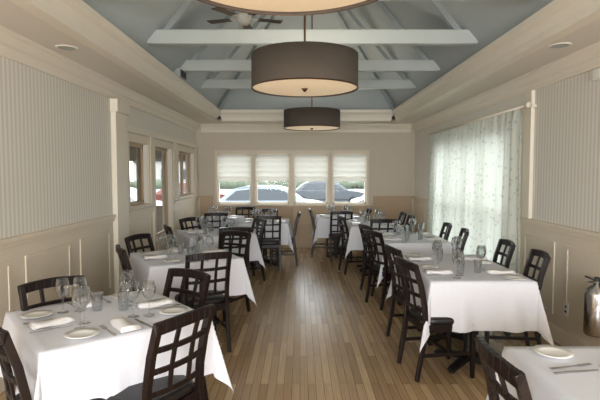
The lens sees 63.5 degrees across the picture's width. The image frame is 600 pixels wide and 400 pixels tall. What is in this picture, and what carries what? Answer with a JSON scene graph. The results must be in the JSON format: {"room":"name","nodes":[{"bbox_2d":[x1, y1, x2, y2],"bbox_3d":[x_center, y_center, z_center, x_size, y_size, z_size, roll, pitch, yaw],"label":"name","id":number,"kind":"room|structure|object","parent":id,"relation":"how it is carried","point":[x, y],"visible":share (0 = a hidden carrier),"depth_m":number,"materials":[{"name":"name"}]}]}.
{"room":"restaurant","nodes":[
{"label":"restaurant","id":0,"kind":"room"},
{"bbox_2d":[0,56,195,293],"bbox_3d":[-2.275,0.080,3.685,0.150,2.630,13.350,0,3,0],"label":"wall","id":1,"kind":"structure","parent":0,"point":[56,151],"depth_m":4.40,"materials":[{"name":"paint"}]},
{"bbox_2d":[0,196,198,327],"bbox_3d":[-2.175,0.766,3.723,0.050,0.975,13.350,0,3,0],"label":"wainscoting","id":2,"kind":"structure","parent":1,"relation":"attached to","point":[85,248],"depth_m":4.60,"materials":[{"name":"paint"}]},
{"bbox_2d":[0,25,200,131],"bbox_3d":[-2.145,-1.148,3.617,0.110,0.170,13.350,0,3,0],"label":"trim","id":3,"kind":"structure","parent":1,"relation":"attached to","point":[15,47],"depth_m":4.62,"materials":[{"name":"paint"}]},
{"bbox_2d":[110,98,129,292],"bbox_3d":[-2.155,0.043,5.881,0.090,2.460,0.420,0,3,0],"label":"trim","id":4,"kind":"structure","parent":1,"relation":"attached to","point":[119,109],"depth_m":5.75,"materials":[{"name":"paint"}]},
{"bbox_2d":[128,133,152,210],"bbox_3d":[-2.223,-0.379,6.579,0.155,0.975,0.940,0,3,0],"label":"window frame","id":5,"kind":"structure","parent":1,"relation":"attached to","point":[131,138],"depth_m":6.91,"materials":[{"name":"paint"}]},
{"bbox_2d":[127,125,198,205],"bbox_3d":[-2.178,-0.518,8.209,0.045,1.080,4.250,0,3,0],"label":"trim","id":6,"kind":"structure","parent":1,"relation":"attached to","point":[130,129],"depth_m":8.20,"materials":[{"name":"paint"}]},
{"bbox_2d":[153,139,174,250],"bbox_3d":[-2.220,0.117,7.794,0.160,2.100,1.110,0,3,0],"label":"door frame","id":7,"kind":"structure","parent":1,"relation":"attached to","point":[158,246],"depth_m":8.11,"materials":[{"name":"paint"}]},
{"bbox_2d":[178,145,195,199],"bbox_3d":[-2.223,-0.532,9.325,0.155,0.975,1.440,0,3,0],"label":"window frame","id":8,"kind":"structure","parent":1,"relation":"attached to","point":[183,149],"depth_m":9.37,"materials":[{"name":"paint"}]},
{"bbox_2d":[129,126,415,232],"bbox_3d":[-1.300,-0.296,10.425,7.800,2.630,0.150,0,3,0],"label":"wall","id":9,"kind":"structure","parent":0,"point":[391,154],"depth_m":10.31,"materials":[{"name":"paint"}]},
{"bbox_2d":[215,150,253,205],"bbox_3d":[-1.400,-0.467,10.350,0.820,1.180,0.160,0,3,0],"label":"window","id":10,"kind":"structure","parent":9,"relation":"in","point":[232,168],"depth_m":10.32,"materials":[{"name":"fabric"}]},
{"bbox_2d":[253,150,291,205],"bbox_3d":[-0.585,-0.467,10.350,0.820,1.180,0.160,0,3,0],"label":"window","id":11,"kind":"structure","parent":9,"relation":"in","point":[270,168],"depth_m":10.32,"materials":[{"name":"fabric"}]},
{"bbox_2d":[213,206,372,247],"bbox_3d":[-0.150,0.574,10.376,3.420,0.900,0.045,0,3,0],"label":"trim","id":12,"kind":"structure","parent":9,"relation":"attached to","point":[303,237],"depth_m":10.37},
{"bbox_2d":[199,196,411,229],"bbox_3d":[0.125,0.396,10.363,4.530,0.975,0.050,0,3,0],"label":"trim","id":13,"kind":"structure","parent":9,"relation":"attached to","point":[391,207],"depth_m":10.37,"materials":[{"name":"paint"}]},
{"bbox_2d":[200,124,411,131],"bbox_3d":[0.125,-1.516,10.226,4.430,0.170,0.110,0,3,0],"label":"trim","id":14,"kind":"structure","parent":9,"relation":"attached to","point":[204,127],"depth_m":10.24,"materials":[{"name":"paint"}]},
{"bbox_2d":[292,150,329,205],"bbox_3d":[0.235,-0.467,10.350,0.820,1.180,0.160,0,3,0],"label":"window","id":15,"kind":"structure","parent":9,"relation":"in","point":[309,168],"depth_m":10.32,"materials":[{"name":"fabric"}]},
{"bbox_2d":[330,150,368,205],"bbox_3d":[1.060,-0.467,10.350,0.820,1.180,0.160,0,3,0],"label":"window","id":16,"kind":"structure","parent":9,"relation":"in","point":[347,168],"depth_m":10.32,"materials":[{"name":"fabric"}]},
{"bbox_2d":[0,248,560,399],"bbox_3d":[0.125,1.443,3.761,4.950,0.100,13.650,0,3,0],"label":"floor","id":17,"kind":"structure","parent":0,"point":[311,333],"depth_m":4.53,"materials":[{"name":"brown wood"}]},
{"bbox_2d":[17,275,87,310],"bbox_3d":[-1.423,0.975,3.005,0.540,0.922,0.430,3,4,41],"label":"dining chair","id":18,"kind":"object","parent":17,"relation":"on","point":[41,284],"visible":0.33,"depth_m":3.12,"materials":[{"name":"brown wood"}]},
{"bbox_2d":[0,327,105,399],"bbox_3d":[-1.246,1.007,2.436,0.540,0.922,0.430,-3,4,-42],"label":"dining chair","id":19,"kind":"object","parent":17,"relation":"on","point":[9,357],"visible":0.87,"depth_m":2.17,"materials":[{"name":"brown wood"}]},
{"bbox_2d":[0,289,233,399],"bbox_3d":[-1.150,1.060,2.904,1.085,0.761,1.085,-3,4,-40],"label":"dining table","id":20,"kind":"object","parent":17,"relation":"on","point":[104,364],"visible":0.61,"depth_m":2.51,"materials":[{"name":"white fabric"}]},
{"bbox_2d":[20,310,52,318],"bbox_3d":[-1.539,0.672,2.835,0.172,0.014,0.172,-3,4,-38],"label":"bread plate","id":21,"kind":"object","parent":20,"relation":"on","point":[36,313],"visible":1,"depth_m":2.85,"materials":[{"name":"ceramic"}]},
{"bbox_2d":[27,315,74,329],"bbox_3d":[-1.374,0.675,2.689,0.220,0.029,0.110,-3,4,-44],"label":"folded napkin","id":22,"kind":"object","parent":20,"relation":"on","point":[61,320],"visible":1,"depth_m":2.67,"materials":[{"name":"fabric"}]},
{"bbox_2d":[64,328,99,338],"bbox_3d":[-1.122,0.691,2.497,0.172,0.014,0.172,-3,4,-42],"label":"bread plate","id":23,"kind":"object","parent":20,"relation":"on","point":[80,333],"visible":1,"depth_m":2.51,"materials":[{"name":"ceramic"}]},
{"bbox_2d":[76,286,90,324],"bbox_3d":[-1.204,0.585,2.703,0.078,0.203,0.078,-3,4,-41],"label":"wine glass","id":24,"kind":"object","parent":20,"relation":"on","point":[87,322],"visible":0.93,"depth_m":2.70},
{"bbox_2d":[76,296,99,307],"bbox_3d":[-1.350,0.652,3.108,0.110,0.029,0.220,-2,4,-37],"label":"folded napkin","id":25,"kind":"object","parent":20,"relation":"on","point":[83,300],"visible":0.67,"depth_m":3.08,"materials":[{"name":"fabric"}]},
{"bbox_2d":[91,291,102,310],"bbox_3d":[-1.240,0.619,2.962,0.068,0.109,0.068,-2,4,-38],"label":"water glass","id":26,"kind":"object","parent":20,"relation":"on","point":[101,293],"visible":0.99,"depth_m":2.95,"materials":[{"name":"glass"}]},
{"bbox_2d":[117,291,128,310],"bbox_3d":[-1.080,0.618,2.968,0.068,0.109,0.068,-3,4,-41],"label":"water glass","id":27,"kind":"object","parent":20,"relation":"on","point":[118,293],"visible":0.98,"depth_m":2.95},
{"bbox_2d":[111,292,137,297],"bbox_3d":[-1.188,0.647,3.280,0.172,0.014,0.172,-3,4,-40],"label":"bread plate","id":28,"kind":"object","parent":20,"relation":"on","point":[122,294],"visible":0.84,"depth_m":3.30,"materials":[{"name":"ceramic"}]},
{"bbox_2d":[110,317,141,332],"bbox_3d":[-0.960,0.677,2.649,0.110,0.029,0.220,-3,4,-39],"label":"folded napkin","id":29,"kind":"object","parent":20,"relation":"on","point":[122,324],"visible":1,"depth_m":2.62,"materials":[{"name":"fabric"}]},
{"bbox_2d":[135,297,174,308],"bbox_3d":[-0.920,0.653,3.078,0.220,0.029,0.110,-3,4,-39],"label":"folded napkin","id":30,"kind":"object","parent":20,"relation":"on","point":[147,304],"visible":1,"depth_m":3.05,"materials":[{"name":"fabric"}]},
{"bbox_2d":[159,306,187,314],"bbox_3d":[-0.761,0.668,2.914,0.172,0.014,0.172,-3,4,-42],"label":"bread plate","id":31,"kind":"object","parent":20,"relation":"on","point":[171,310],"visible":1,"depth_m":2.94,"materials":[{"name":"ceramic"}]},
{"bbox_2d":[115,244,141,291],"bbox_3d":[-1.473,0.883,4.666,0.540,0.922,0.430,-2,4,-28],"label":"dining chair","id":32,"kind":"object","parent":17,"relation":"on","point":[124,260],"visible":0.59,"depth_m":4.42,"materials":[{"name":"brown wood"}]},
{"bbox_2d":[124,233,154,257],"bbox_3d":[-1.580,0.846,5.325,0.540,0.922,0.430,1,3,20],"label":"dining chair","id":33,"kind":"object","parent":17,"relation":"on","point":[141,236],"visible":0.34,"depth_m":5.39,"materials":[{"name":"brown wood"}]},
{"bbox_2d":[106,304,214,399],"bbox_3d":[-0.763,1.001,2.537,0.540,0.922,0.430,2,4,30],"label":"dining chair","id":34,"kind":"object","parent":17,"relation":"on","point":[170,387],"visible":0.95,"depth_m":2.42,"materials":[{"name":"brown wood"}]},
{"bbox_2d":[163,224,176,247],"bbox_3d":[-1.538,0.780,6.502,0.540,0.922,0.430,-1,4,-25],"label":"dining chair","id":35,"kind":"object","parent":17,"relation":"on","point":[168,229],"visible":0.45,"depth_m":6.26,"materials":[{"name":"brown wood"}]},
{"bbox_2d":[163,268,210,399],"bbox_3d":[-0.914,0.962,3.247,0.430,0.922,0.540,2,4,35],"label":"dining chair","id":36,"kind":"object","parent":17,"relation":"on","point":[198,275],"visible":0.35,"depth_m":3.40,"materials":[{"name":"brown wood"}]},
{"bbox_2d":[121,247,256,305],"bbox_3d":[-1.170,0.945,4.960,1.096,0.761,1.096,-2,4,-30],"label":"dining table","id":37,"kind":"object","parent":17,"relation":"on","point":[156,270],"visible":0.58,"depth_m":4.66,"materials":[{"name":"white fabric"}]},
{"bbox_2d":[179,217,200,229],"bbox_3d":[-1.497,0.734,7.335,0.540,0.922,0.430,2,4,30],"label":"dining chair","id":38,"kind":"object","parent":17,"relation":"on","point":[186,219],"visible":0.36,"depth_m":7.44,"materials":[{"name":"brown wood"}]},
{"bbox_2d":[175,252,231,352],"bbox_3d":[-0.890,0.897,4.403,0.430,0.922,0.540,-2,4,-28],"label":"dining chair","id":39,"kind":"object","parent":17,"relation":"on","point":[214,296],"visible":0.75,"depth_m":4.27,"materials":[{"name":"brown wood"}]},
{"bbox_2d":[204,212,227,228],"bbox_3d":[-1.491,0.662,8.631,0.430,0.922,0.540,-1,3,-10],"label":"dining chair","id":40,"kind":"object","parent":17,"relation":"on","point":[219,214],"visible":0.48,"depth_m":8.38,"materials":[{"name":"brown wood"}]},
{"bbox_2d":[193,216,244,229],"bbox_3d":[-1.500,0.711,9.154,0.985,0.761,1.025,0,3,0],"label":"dining table","id":41,"kind":"object","parent":17,"relation":"on","point":[237,220],"visible":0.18,"depth_m":8.71,"materials":[{"name":"white fabric"}]},
{"bbox_2d":[175,228,265,269],"bbox_3d":[-1.200,0.837,6.907,1.102,0.761,1.102,-1,4,-25],"label":"dining table","id":42,"kind":"object","parent":17,"relation":"on","point":[182,237],"visible":0.33,"depth_m":6.61,"materials":[{"name":"white fabric"}]},
{"bbox_2d":[218,227,250,279],"bbox_3d":[-0.900,0.787,6.374,0.430,0.922,0.540,-1,3,-20],"label":"dining chair","id":43,"kind":"object","parent":17,"relation":"on","point":[245,229],"visible":0.21,"depth_m":6.14,"materials":[{"name":"brown wood"}]},
{"bbox_2d":[219,231,251,321],"bbox_3d":[-0.857,0.836,5.502,0.430,0.922,0.540,2,4,30],"label":"dining chair","id":44,"kind":"object","parent":17,"relation":"on","point":[242,234],"visible":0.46,"depth_m":5.61,"materials":[{"name":"brown wood"}]},
{"bbox_2d":[235,206,255,217],"bbox_3d":[-1.141,0.607,9.618,0.430,0.922,0.540,1,3,10],"label":"dining chair","id":45,"kind":"object","parent":17,"relation":"on","point":[244,207],"visible":0.33,"depth_m":9.82,"materials":[{"name":"brown wood"}]},
{"bbox_2d":[249,218,266,280],"bbox_3d":[-0.803,0.740,7.235,0.540,0.922,0.430,-2,4,-30],"label":"dining chair","id":46,"kind":"object","parent":17,"relation":"on","point":[264,221],"visible":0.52,"depth_m":7.23,"materials":[{"name":"brown wood"}]},
{"bbox_2d":[237,219,293,265],"bbox_3d":[-0.620,0.745,8.555,1.042,0.761,1.042,0,3,0],"label":"dining table","id":47,"kind":"object","parent":17,"relation":"on","point":[286,231],"visible":0.45,"depth_m":8.11,"materials":[{"name":"white fabric"}]},
{"bbox_2d":[257,208,277,258],"bbox_3d":[-0.620,0.637,9.066,0.430,0.922,0.540,0,3,0],"label":"dining chair","id":48,"kind":"object","parent":17,"relation":"on","point":[266,209],"visible":0.14,"depth_m":9.27,"materials":[{"name":"brown wood"}]},
{"bbox_2d":[255,216,281,271],"bbox_3d":[-0.533,0.695,8.033,0.430,0.922,0.540,0,3,-8],"label":"dining chair","id":49,"kind":"object","parent":17,"relation":"on","point":[272,242],"visible":0.73,"depth_m":7.88,"materials":[{"name":"brown wood"}]},
{"bbox_2d":[270,212,300,265],"bbox_3d":[-0.254,0.669,8.500,0.540,0.922,0.430,0,3,0],"label":"dining chair","id":50,"kind":"object","parent":17,"relation":"on","point":[298,213],"visible":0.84,"depth_m":8.31,"materials":[{"name":"brown wood"}]},
{"bbox_2d":[309,208,336,257],"bbox_3d":[0.434,0.622,9.349,0.540,0.922,0.430,0,3,0],"label":"dining chair","id":51,"kind":"object","parent":17,"relation":"on","point":[310,209],"visible":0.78,"depth_m":9.16,"materials":[{"name":"brown wood"}]},
{"bbox_2d":[312,215,363,256],"bbox_3d":[0.750,0.697,9.403,1.042,0.761,1.042,0,3,0],"label":"dining table","id":52,"kind":"object","parent":17,"relation":"on","point":[322,223],"visible":0.39,"depth_m":8.96,"materials":[{"name":"fabric"}]},
{"bbox_2d":[326,211,352,261],"bbox_3d":[0.730,0.643,8.963,0.430,0.922,0.540,0,3,-5],"label":"dining chair","id":53,"kind":"object","parent":17,"relation":"on","point":[332,236],"visible":0.46,"depth_m":8.77,"materials":[{"name":"brown wood"}]},
{"bbox_2d":[337,215,363,274],"bbox_3d":[0.880,0.706,7.842,0.540,0.922,0.430,-1,3,-10],"label":"dining chair","id":54,"kind":"object","parent":17,"relation":"on","point":[340,219],"visible":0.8,"depth_m":7.73,"materials":[{"name":"brown wood"}]},
{"bbox_2d":[339,221,403,271],"bbox_3d":[1.200,0.772,8.056,1.022,0.761,1.202,0,3,0],"label":"dining table","id":55,"kind":"object","parent":17,"relation":"on","point":[355,242],"visible":0.34,"depth_m":7.53,"materials":[{"name":"fabric"}]},
{"bbox_2d":[358,224,390,295],"bbox_3d":[1.086,0.780,6.514,0.540,0.922,0.430,-1,3,-15],"label":"dining chair","id":56,"kind":"object","parent":17,"relation":"on","point":[361,226],"visible":0.46,"depth_m":6.51,"materials":[{"name":"brown wood"}]},
{"bbox_2d":[363,229,394,309],"bbox_3d":[1.080,0.815,5.885,0.540,0.922,0.430,-1,3,-20],"label":"dining chair","id":57,"kind":"object","parent":17,"relation":"on","point":[375,268],"visible":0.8,"depth_m":5.75,"materials":[{"name":"brown wood"}]},
{"bbox_2d":[362,219,396,267],"bbox_3d":[1.230,0.726,7.485,0.430,0.922,0.540,0,3,-5],"label":"dining chair","id":58,"kind":"object","parent":17,"relation":"on","point":[372,221],"visible":0.32,"depth_m":7.22,"materials":[{"name":"brown wood"}]},
{"bbox_2d":[397,212,406,226],"bbox_3d":[1.566,0.672,8.450,0.540,0.922,0.430,0,3,0],"label":"dining chair","id":59,"kind":"object","parent":17,"relation":"on","point":[404,214],"visible":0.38,"depth_m":8.48,"materials":[{"name":"brown wood"}]},
{"bbox_2d":[384,244,432,348],"bbox_3d":[1.092,0.887,4.589,0.540,0.922,0.430,0,3,-8],"label":"dining chair","id":60,"kind":"object","parent":17,"relation":"on","point":[397,294],"visible":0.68,"depth_m":4.60,"materials":[{"name":"brown wood"}]},
{"bbox_2d":[404,215,414,231],"bbox_3d":[1.566,0.705,7.851,0.540,0.922,0.430,0,3,0],"label":"dining chair","id":61,"kind":"object","parent":17,"relation":"on","point":[408,216],"visible":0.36,"depth_m":7.89,"materials":[{"name":"brown wood"}]},
{"bbox_2d":[367,232,455,304],"bbox_3d":[1.420,0.867,6.358,1.033,0.761,1.313,0,3,0],"label":"dining table","id":62,"kind":"object","parent":17,"relation":"on","point":[421,246],"visible":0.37,"depth_m":5.79,"materials":[{"name":"fabric"}]},
{"bbox_2d":[395,256,475,381],"bbox_3d":[1.071,0.924,3.918,0.540,0.922,0.430,-1,3,-10],"label":"dining chair","id":63,"kind":"object","parent":17,"relation":"on","point":[437,324],"visible":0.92,"depth_m":3.77,"materials":[{"name":"brown wood"}]},
{"bbox_2d":[439,222,451,240],"bbox_3d":[1.787,0.771,6.674,0.540,0.922,0.430,0,3,5],"label":"dining chair","id":64,"kind":"object","parent":17,"relation":"on","point":[448,225],"visible":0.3,"depth_m":6.69,"materials":[{"name":"brown wood"}]},
{"bbox_2d":[455,228,468,254],"bbox_3d":[1.790,0.809,5.995,0.540,0.922,0.430,1,3,10],"label":"dining chair","id":65,"kind":"object","parent":17,"relation":"on","point":[465,231],"visible":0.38,"depth_m":5.96,"materials":[{"name":"brown wood"}]},
{"bbox_2d":[386,255,553,373],"bbox_3d":[1.420,0.977,4.391,1.033,0.761,1.473,0,3,0],"label":"dining table","id":66,"kind":"object","parent":17,"relation":"on","point":[483,301],"visible":0.7,"depth_m":3.74,"materials":[{"name":"fabric"}]},
{"bbox_2d":[424,269,452,273],"bbox_3d":[1.161,0.599,4.061,0.220,0.029,0.110,0,3,1],"label":"folded napkin","id":67,"kind":"object","parent":66,"relation":"on","point":[443,271],"visible":1,"depth_m":4.02,"materials":[{"name":"fabric"}]},
{"bbox_2d":[485,269,515,273],"bbox_3d":[1.675,0.599,4.061,0.220,0.029,0.110,0,3,2],"label":"folded napkin","id":68,"kind":"object","parent":66,"relation":"on","point":[491,271],"visible":1,"depth_m":4.03,"materials":[{"name":"fabric"}]},
{"bbox_2d":[503,275,526,279],"bbox_3d":[1.698,0.617,3.831,0.172,0.014,0.172,0,3,0],"label":"bread plate","id":69,"kind":"object","parent":66,"relation":"on","point":[512,277],"visible":1,"depth_m":3.86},
{"bbox_2d":[460,239,515,335],"bbox_3d":[1.867,0.867,4.956,0.540,0.922,0.430,0,3,5],"label":"dining chair","id":70,"kind":"object","parent":17,"relation":"on","point":[506,242],"visible":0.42,"depth_m":4.95,"materials":[{"name":"brown wood"}]},
{"bbox_2d":[474,335,531,399],"bbox_3d":[0.994,1.037,1.901,0.540,0.922,0.430,0,3,0],"label":"dining chair","id":71,"kind":"object","parent":17,"relation":"on","point":[491,361],"visible":1,"depth_m":1.81,"materials":[{"name":"brown wood"}]},
{"bbox_2d":[476,249,550,345],"bbox_3d":[1.868,0.904,4.290,0.540,0.922,0.430,0,3,8],"label":"dining chair","id":72,"kind":"object","parent":17,"relation":"on","point":[546,257],"visible":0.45,"depth_m":4.13,"materials":[{"name":"brown wood"}]},
{"bbox_2d":[486,346,599,399],"bbox_3d":[1.440,1.114,1.925,1.102,0.761,1.102,0,3,0],"label":"dining table","id":73,"kind":"object","parent":17,"relation":"on","point":[543,384],"visible":0.61,"depth_m":2.06,"materials":[{"name":"fabric"}]},
{"bbox_2d":[532,344,573,358],"bbox_3d":[1.170,0.705,2.243,0.172,0.014,0.172,0,3,0],"label":"bread plate","id":74,"kind":"object","parent":73,"relation":"on","point":[552,351],"visible":1,"depth_m":2.25,"materials":[{"name":"ceramic"}]},
{"bbox_2d":[550,363,592,369],"bbox_3d":[1.170,0.717,2.093,0.200,0.008,0.022,-1,3,-12],"label":"fork","id":75,"kind":"object","parent":73,"relation":"on","point":[584,364],"visible":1,"depth_m":2.09,"materials":[{"name":"metal"}]},
{"bbox_2d":[553,369,598,374],"bbox_3d":[1.165,0.722,2.042,0.210,0.007,0.016,-1,3,-10],"label":"table knife","id":76,"kind":"object","parent":73,"relation":"on","point":[572,371],"visible":1,"depth_m":2.04,"materials":[{"name":"metal"}]},
{"bbox_2d":[0,0,599,123],"bbox_3d":[0.125,-2.426,3.546,4.950,2.390,13.650,0,3,0],"label":"ceiling","id":77,"kind":"structure","parent":0,"point":[487,21],"depth_m":5.56,"materials":[{"name":"paint"}]},
{"bbox_2d":[55,45,77,50],"bbox_3d":[-1.920,-1.250,3.987,0.176,0.006,0.176,0,3,0],"label":"recessed light","id":78,"kind":"object","parent":77,"relation":"attached to","point":[61,47],"visible":1,"depth_m":3.96,"materials":[{"name":"paint"}]},
{"bbox_2d":[9,0,220,120],"bbox_3d":[-1.600,-1.313,3.833,0.180,0.195,11.000,0,3,0],"label":"trim","id":79,"kind":"structure","parent":77,"relation":"attached to","point":[76,19],"depth_m":4.04,"materials":[{"name":"paint"}]},
{"bbox_2d":[173,68,185,80],"bbox_3d":[-1.545,-1.609,6.220,0.110,0.100,0.280,0,3,0],"label":"speaker","id":80,"kind":"object","parent":77,"relation":"in","point":[179,72],"visible":0.82,"depth_m":6.09,"materials":[{"name":"plastic"}]},
{"bbox_2d":[207,7,282,28],"bbox_3d":[-0.619,-2.127,5.364,0.852,0.390,0.814,0,3,0],"label":"ceiling fan","id":81,"kind":"object","parent":77,"relation":"hanging from","point":[243,19],"visible":0.88,"depth_m":5.32,"materials":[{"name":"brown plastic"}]},
{"bbox_2d":[197,0,377,15],"bbox_3d":[-0.050,-1.974,1.673,0.904,2.387,0.904,0,3,0],"label":"pendant lamp","id":82,"kind":"object","parent":77,"relation":"hanging from","point":[262,7],"visible":1,"depth_m":2.08,"materials":[{"name":"beige fabric"}]},
{"bbox_2d":[211,0,364,11],"bbox_3d":[-0.050,-0.801,1.738,0.880,0.037,0.880,0,3,0],"label":"diffuser","id":83,"kind":"object","parent":82,"relation":"attached to","point":[234,5],"depth_m":2.08,"materials":[{"name":"beige fabric"}]},
{"bbox_2d":[251,15,357,97],"bbox_3d":[0.040,-2.160,4.046,0.904,2.494,0.904,0,3,0],"label":"pendant lamp","id":84,"kind":"object","parent":77,"relation":"hanging from","point":[297,69],"visible":1,"depth_m":3.76,"materials":[{"name":"brown fabric"}]},
{"bbox_2d":[253,79,356,95],"bbox_3d":[0.040,-0.934,4.114,0.880,0.037,0.880,0,3,0],"label":"diffuser","id":85,"kind":"object","parent":84,"relation":"attached to","point":[272,87],"depth_m":4.06,"materials":[{"name":"glass"}]},
{"bbox_2d":[221,110,391,120],"bbox_3d":[0.125,-1.619,9.324,3.270,0.195,0.180,0,3,0],"label":"trim","id":86,"kind":"structure","parent":77,"relation":"attached to","point":[226,115],"depth_m":9.29,"materials":[{"name":"paint"}]},
{"bbox_2d":[217,12,395,109],"bbox_3d":[0.125,-2.701,8.388,3.442,2.073,1.771,0,3,0],"label":"rafter","id":87,"kind":"object","parent":77,"relation":"attached to","point":[339,16],"depth_m":8.73,"materials":[{"name":"wood"}]},
{"bbox_2d":[210,9,405,78],"bbox_3d":[0.125,-2.701,7.561,3.294,1.913,0.060,0,3,0],"label":"rafter","id":88,"kind":"object","parent":77,"relation":"attached to","point":[352,16],"depth_m":7.55,"materials":[{"name":"wood"}]},
{"bbox_2d":[191,0,428,59],"bbox_3d":[0.125,-2.629,6.263,3.294,1.913,0.060,0,3,0],"label":"rafter","id":89,"kind":"object","parent":77,"relation":"attached to","point":[382,7],"depth_m":6.27,"materials":[{"name":"wood"}]},
{"bbox_2d":[284,15,339,130],"bbox_3d":[0.190,-2.375,7.680,0.904,2.518,0.904,0,3,0],"label":"pendant lamp","id":90,"kind":"object","parent":77,"relation":"hanging from","point":[311,118],"visible":1,"depth_m":7.38,"materials":[{"name":"brown fabric"}]},
{"bbox_2d":[286,126,338,129],"bbox_3d":[0.190,-1.137,7.749,0.880,0.037,0.880,0,3,0],"label":"diffuser","id":91,"kind":"object","parent":90,"relation":"attached to","point":[287,127],"depth_m":7.66,"materials":[{"name":"glass"}]},
{"bbox_2d":[163,0,460,28],"bbox_3d":[0.125,-2.557,4.965,3.294,1.913,0.060,0,3,0],"label":"rafter","id":92,"kind":"object","parent":77,"relation":"attached to","point":[187,4],"depth_m":4.98,"materials":[{"name":"wood"}]},
{"bbox_2d":[392,0,599,120],"bbox_3d":[1.850,-1.313,3.833,0.180,0.195,11.000,0,3,0],"label":"trim","id":93,"kind":"structure","parent":77,"relation":"attached to","point":[557,19],"depth_m":4.14,"materials":[{"name":"paint"}]},
{"bbox_2d":[548,42,571,48],"bbox_3d":[2.100,-1.247,3.917,0.176,0.006,0.176,0,3,0],"label":"ceiling speaker","id":94,"kind":"object","parent":77,"relation":"attached to","point":[563,44],"visible":1,"depth_m":3.90,"materials":[{"name":"paint"}]},
{"bbox_2d":[200,79,415,88],"bbox_3d":[0.125,-1.791,7.512,3.330,0.140,0.090,0,3,0],"label":"ceiling beam","id":95,"kind":"structure","parent":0,"point":[209,83],"depth_m":7.47,"materials":[{"name":"wood"}]},
{"bbox_2d":[180,60,440,71],"bbox_3d":[0.125,-1.718,6.214,3.330,0.140,0.090,0,3,0],"label":"ceiling beam","id":96,"kind":"structure","parent":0,"point":[189,65],"depth_m":6.17,"materials":[{"name":"wood"}]},
{"bbox_2d":[147,29,477,45],"bbox_3d":[0.125,-1.646,4.916,3.330,0.140,0.090,0,3,0],"label":"ceiling beam","id":97,"kind":"structure","parent":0,"point":[161,37],"depth_m":4.87,"materials":[{"name":"wood"}]},
{"bbox_2d":[415,70,599,231],"bbox_3d":[2.525,0.080,3.685,0.150,2.630,13.350,0,3,0],"label":"wall","id":98,"kind":"structure","parent":0,"point":[566,163],"depth_m":4.54,"materials":[{"name":"paint"}]},
{"bbox_2d":[426,102,536,272],"bbox_3d":[2.346,0.044,6.853,0.208,2.290,3.820,0,3,0],"label":"sheer curtain","id":99,"kind":"object","parent":98,"relation":"hanging from","point":[474,170],"visible":0.7,"depth_m":6.16,"materials":[{"name":"fabric"}]},
{"bbox_2d":[411,41,599,131],"bbox_3d":[2.395,-1.148,3.617,0.110,0.170,13.350,0,3,0],"label":"trim","id":100,"kind":"structure","parent":98,"relation":"attached to","point":[586,59],"depth_m":5.12,"materials":[{"name":"paint"}]},
{"bbox_2d":[412,196,599,345],"bbox_3d":[2.425,0.766,3.723,0.050,0.975,13.350,0,3,0],"label":"wainscoting","id":101,"kind":"structure","parent":98,"relation":"attached to","point":[574,253],"depth_m":4.52,"materials":[{"name":"paint"}]},
{"bbox_2d":[519,114,523,271],"bbox_3d":[2.490,0.092,6.966,0.120,2.240,3.180,0,3,0],"label":"frame","id":102,"kind":"object","parent":98,"relation":"attached to","point":[522,114],"visible":0.04,"depth_m":5.36,"materials":[{"name":"paint"}]},
{"bbox_2d":[522,90,534,217],"bbox_3d":[2.430,-0.478,5.161,0.040,1.340,0.160,0,3,0],"label":"trim","id":103,"kind":"structure","parent":98,"relation":"attached to","point":[529,113],"depth_m":5.12,"materials":[{"name":"paint"}]},
{"bbox_2d":[548,322,588,345],"bbox_3d":[2.435,1.323,3.754,0.030,0.140,13.350,0,3,0],"label":"baseboard","id":104,"kind":"structure","parent":98,"relation":"attached to","point":[559,336],"depth_m":4.47,"materials":[{"name":"paint"}]},
{"bbox_2d":[583,276,599,337],"bbox_3d":[2.340,0.830,3.830,0.173,0.476,0.174,2,4,37],"label":"fire extinguisher","id":105,"kind":"object","parent":98,"relation":"attached to","point":[591,313],"visible":1,"depth_m":3.79,"materials":[{"name":"metal"}]},
{"bbox_2d":[592,68,599,80],"bbox_3d":[2.430,-1.026,3.949,0.040,0.090,0.120,0,3,0],"label":"thermostat","id":106,"kind":"object","parent":98,"relation":"attached to","point":[596,72],"visible":1,"depth_m":3.95,"materials":[{"name":"white plastic"}]},
{"label":"outside","id":107,"kind":"structure","parent":0,"visible":0},
{"bbox_2d":[156,188,363,192],"bbox_3d":[0.000,-0.279,40.047,120.000,0.100,100.000,0,3,0],"label":"ground","id":108,"kind":"structure","parent":107,"point":[355,189],"depth_m":52.65,"materials":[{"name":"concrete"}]},
{"bbox_2d":[130,187,161,204],"bbox_3d":[-6.215,0.278,16.045,4.469,1.460,1.840,0,3,0],"label":"car","id":109,"kind":"object","parent":108,"relation":"on","point":[133,191],"visible":0.02,"depth_m":15.83,"materials":[{"name":"paint"}]},
{"bbox_2d":[156,182,226,200],"bbox_3d":[-4.816,-0.084,22.534,4.469,1.460,1.840,0,3,-6],"label":"car","id":110,"kind":"object","parent":108,"relation":"on","point":[159,193],"visible":0.02,"depth_m":21.69,"materials":[{"name":"paint"}]},
{"bbox_2d":[133,161,265,181],"bbox_3d":[-13.500,-4.533,67.853,18.000,5.300,9.000,0,3,0],"label":"building","id":111,"kind":"structure","parent":108,"relation":"on","point":[158,165],"depth_m":63.88,"materials":[{"name":"white"}]},
{"bbox_2d":[130,179,363,188],"bbox_3d":[0.575,-1.659,58.513,72.388,1.796,2.729,0,3,0],"label":"hedge","id":112,"kind":"object","parent":108,"relation":"on","point":[225,184],"visible":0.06,"depth_m":57.72,"materials":[{"name":"green plant"}]},
{"bbox_2d":[220,185,320,201],"bbox_3d":[-1.015,0.222,17.044,4.469,1.460,1.840,0,3,0],"label":"car","id":113,"kind":"object","parent":108,"relation":"on","point":[266,193],"visible":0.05,"depth_m":16.27,"materials":[{"name":"paint"}]},
{"bbox_2d":[296,181,363,201],"bbox_3d":[1.485,-0.335,27.028,4.469,1.460,1.840,0,3,0],"label":"car","id":114,"kind":"object","parent":108,"relation":"on","point":[316,190],"visible":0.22,"depth_m":26.17,"materials":[{"name":"paint"}]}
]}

